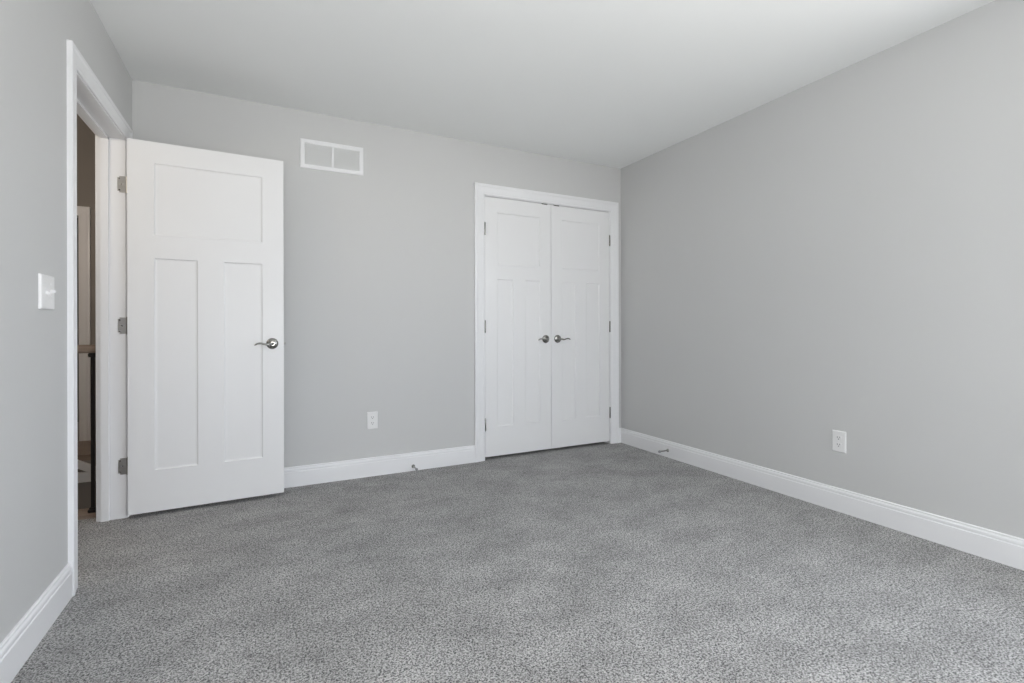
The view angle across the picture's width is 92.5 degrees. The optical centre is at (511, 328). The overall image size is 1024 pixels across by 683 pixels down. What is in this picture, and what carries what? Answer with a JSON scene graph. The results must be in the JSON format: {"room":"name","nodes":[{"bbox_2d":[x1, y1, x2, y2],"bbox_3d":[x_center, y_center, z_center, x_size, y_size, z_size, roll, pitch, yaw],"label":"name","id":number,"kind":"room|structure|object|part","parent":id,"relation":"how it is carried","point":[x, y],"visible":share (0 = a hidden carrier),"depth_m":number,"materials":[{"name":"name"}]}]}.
{"room":"empty bedroom","nodes":[
{"label":"empty bedroom","id":0,"kind":"room"},
{"bbox_2d":[0,0,131,642],"bbox_3d":[-0.883,-0.189,0.131,0.118,2.470,5.918,0,0,-27],"label":"wall","id":1,"kind":"structure","parent":0,"point":[34,34],"depth_m":1.59,"materials":[{"name":"grey paint"}]},
{"bbox_2d":[0,563,72,682],"bbox_3d":[-0.613,0.961,-0.252,0.014,0.138,4.757,0,0,-27],"label":"baseboard","id":2,"kind":"structure","parent":1,"relation":"attached to","point":[19,644],"depth_m":1.56,"materials":[{"name":"white paint"}]},
{"bbox_2d":[38,273,55,309],"bbox_3d":[-1.591,-0.125,1.686,0.022,0.118,0.116,0,0,-27],"label":"light switch","id":3,"kind":"object","parent":1,"relation":"attached to","point":[46,291],"visible":1,"depth_m":1.66,"materials":[{"name":"white plastic"}]},
{"bbox_2d":[66,39,132,595],"bbox_3d":[-1.963,-0.036,2.268,0.155,2.148,0.974,0,0,-27],"label":"trim","id":4,"kind":"structure","parent":1,"relation":"attached to","point":[87,98],"depth_m":2.60,"materials":[{"name":"white paint"}]},
{"bbox_3d":[-2.024,-0.038,2.237,0.018,2.143,0.974,0,0,-27],"label":"hall casing","id":5,"kind":"part","parent":4,"relation":"part of","materials":[{"name":"white paint"}]},
{"bbox_3d":[-1.989,0.003,2.255,0.036,2.050,0.798,0,0,-27],"label":"stop moulding","id":6,"kind":"part","parent":4,"relation":"part of","materials":[{"name":"white paint"}]},
{"bbox_2d":[117,138,285,514],"bbox_3d":[-1.750,-0.010,2.816,0.820,2.022,0.157,0,0,-29],"label":"door","id":7,"kind":"structure","parent":1,"relation":"in","point":[203,324],"depth_m":2.79,"materials":[{"name":"white paint"}]},
{"bbox_3d":[-1.462,0.092,2.898,0.108,0.019,0.028,0,0,-39],"label":"lever","id":8,"kind":"part","parent":7,"relation":"part of","materials":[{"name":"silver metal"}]},
{"bbox_3d":[-1.441,0.091,2.948,0.067,0.067,0.034,0,0,-29],"label":"handle","id":9,"kind":"part","parent":7,"relation":"part of","materials":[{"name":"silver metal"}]},
{"bbox_2d":[77,218,78,421],"bbox_3d":[-4.428,-0.196,5.004,1.650,2.500,1.182,0,0,-27],"label":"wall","id":10,"kind":"structure","parent":0,"point":[77,218],"depth_m":5.38,"materials":[{"name":"paint"}]},
{"bbox_2d":[77,422,90,460],"bbox_3d":[-4.146,1.046,4.653,1.632,0.045,1.860,0,0,-27],"label":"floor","id":11,"kind":"structure","parent":0,"point":[84,447],"depth_m":4.14,"materials":[{"name":"brown wood"}]},
{"bbox_2d":[78,460,90,508],"bbox_3d":[-3.743,1.845,3.858,1.632,1.555,0.080,0,0,-27],"label":"wall","id":12,"kind":"structure","parent":0,"point":[84,489],"depth_m":3.96,"materials":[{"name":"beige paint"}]},
{"bbox_2d":[78,472,90,482],"bbox_3d":[-3.719,1.198,3.808,1.632,0.080,0.032,0,0,-27],"label":"trim","id":13,"kind":"structure","parent":12,"relation":"attached to","point":[82,476],"depth_m":3.94,"materials":[{"name":"white paint"}]},
{"bbox_2d":[78,460,90,471],"bbox_3d":[-3.416,1.127,3.960,0.190,0.170,0.025,0,0,-27],"label":"trim","id":14,"kind":"structure","parent":12,"relation":"attached to","point":[84,466],"depth_m":3.94,"materials":[{"name":"white paint"}]},
{"bbox_2d":[77,114,95,438],"bbox_3d":[-2.792,0.170,2.302,2.168,4.900,5.116,0,0,-27],"label":"wall","id":15,"kind":"structure","parent":0,"point":[85,136],"depth_m":4.49,"materials":[{"name":"beige paint"}]},
{"bbox_2d":[77,206,90,440],"bbox_3d":[-4.275,-0.035,4.276,0.933,2.148,0.018,0,0,-27],"label":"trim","id":16,"kind":"structure","parent":15,"relation":"attached to","point":[83,213],"depth_m":4.46,"materials":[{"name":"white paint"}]},
{"bbox_2d":[132,80,620,467],"bbox_3d":[-0.621,-0.190,3.644,3.756,2.470,0.118,0,0,-27],"label":"wall","id":17,"kind":"structure","parent":0,"point":[379,263],"depth_m":3.40,"materials":[{"name":"grey paint"}]},
{"bbox_2d":[300,138,362,175],"bbox_3d":[-1.201,-1.146,3.282,0.401,0.190,0.008,0,0,-27],"label":"air vent","id":18,"kind":"object","parent":17,"relation":"in","point":[314,154],"visible":1,"depth_m":3.28,"materials":[{"name":"white metal"}]},
{"bbox_2d":[367,411,377,428],"bbox_3d":[-0.967,0.637,3.398,0.073,0.118,0.008,0,0,-27],"label":"wall outlet","id":19,"kind":"object","parent":17,"relation":"attached to","point":[372,417],"visible":1,"depth_m":3.40,"materials":[{"name":"white plastic"}]},
{"bbox_2d":[284,428,620,487],"bbox_3d":[-0.589,0.961,3.585,3.520,0.138,0.014,0,0,-27],"label":"baseboard","id":20,"kind":"structure","parent":17,"relation":"attached to","point":[303,475],"depth_m":3.40,"materials":[{"name":"white paint"}]},
{"bbox_2d":[484,196,550,456],"bbox_3d":[0.060,-0.016,3.911,0.604,2.022,0.096,0,0,-27],"label":"door","id":21,"kind":"structure","parent":17,"relation":"in","point":[517,234],"depth_m":3.92,"materials":[{"name":"white paint"}]},
{"bbox_3d":[0.284,0.087,4.020,0.067,0.067,0.034,0,0,-27],"label":"handle","id":22,"kind":"part","parent":21,"relation":"part of","materials":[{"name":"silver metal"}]},
{"bbox_2d":[474,182,618,461],"bbox_3d":[0.304,-0.041,4.101,1.378,2.148,0.136,0,0,-27],"label":"trim","id":23,"kind":"structure","parent":17,"relation":"attached to","point":[481,190],"depth_m":3.87,"materials":[{"name":"white paint"}]},
{"bbox_2d":[551,205,610,447],"bbox_3d":[0.602,-0.017,4.185,0.604,2.022,0.096,0,0,-27],"label":"door","id":24,"kind":"structure","parent":17,"relation":"in","point":[580,238],"depth_m":4.19,"materials":[{"name":"white paint"}]},
{"bbox_3d":[0.387,0.086,4.072,0.067,0.067,0.034,0,0,-27],"label":"handle","id":25,"kind":"part","parent":24,"relation":"part of","materials":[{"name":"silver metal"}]},
{"bbox_2d":[11,442,1023,682],"bbox_3d":[-0.234,1.037,0.944,5.270,0.034,6.550,0,0,-27],"label":"floor","id":26,"kind":"structure","parent":0,"point":[600,562],"depth_m":1.91,"materials":[{"name":"grey carpet"}]},
{"bbox_2d":[90,0,994,168],"bbox_3d":[0.710,-1.443,1.004,3.756,0.030,6.036,0,0,-27],"label":"ceiling","id":27,"kind":"structure","parent":0,"point":[610,83],"depth_m":2.56,"materials":[{"name":"white paint"}]},
{"bbox_2d":[621,0,1023,538],"bbox_3d":[2.363,-0.198,1.771,0.118,2.470,5.918,0,0,-27],"label":"wall","id":28,"kind":"structure","parent":0,"point":[843,250],"depth_m":2.63,"materials":[{"name":"grey paint"}]},
{"bbox_2d":[621,428,1023,570],"bbox_3d":[2.280,0.954,1.794,0.014,0.138,5.800,0,0,-27],"label":"baseboard","id":29,"kind":"structure","parent":28,"relation":"attached to","point":[999,547],"depth_m":2.63,"materials":[{"name":"white paint"}]},
{"bbox_2d":[832,430,845,452],"bbox_3d":[1.815,0.627,2.721,0.008,0.118,0.073,0,0,-27],"label":"wall outlet","id":30,"kind":"object","parent":28,"relation":"attached to","point":[838,437],"visible":1,"depth_m":2.72,"materials":[{"name":"white plastic"}]},
{"bbox_3d":[-2.961,1.836,2.311,1.632,1.570,0.023,0,0,-27],"label":"wall","id":31,"kind":"structure","parent":0,"visible":0},
{"bbox_2d":[77,345,95,519],"bbox_3d":[-2.990,0.571,2.364,1.632,0.960,0.140,0,0,-27],"label":"stair railing","id":32,"kind":"object","parent":31,"relation":"on","point":[87,513],"visible":0.2,"depth_m":2.69,"materials":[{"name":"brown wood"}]},
{"bbox_3d":[-2.985,0.113,2.350,1.632,0.045,0.060,0,0,-27],"label":"handrail","id":33,"kind":"part","parent":32,"relation":"part of","materials":[{"name":"brown wood"}]},
{"bbox_3d":[-2.989,1.030,2.364,1.632,0.042,0.140,0,0,-27],"label":"sill","id":34,"kind":"part","parent":32,"relation":"part of","materials":[{"name":"brown wood"}]}
]}

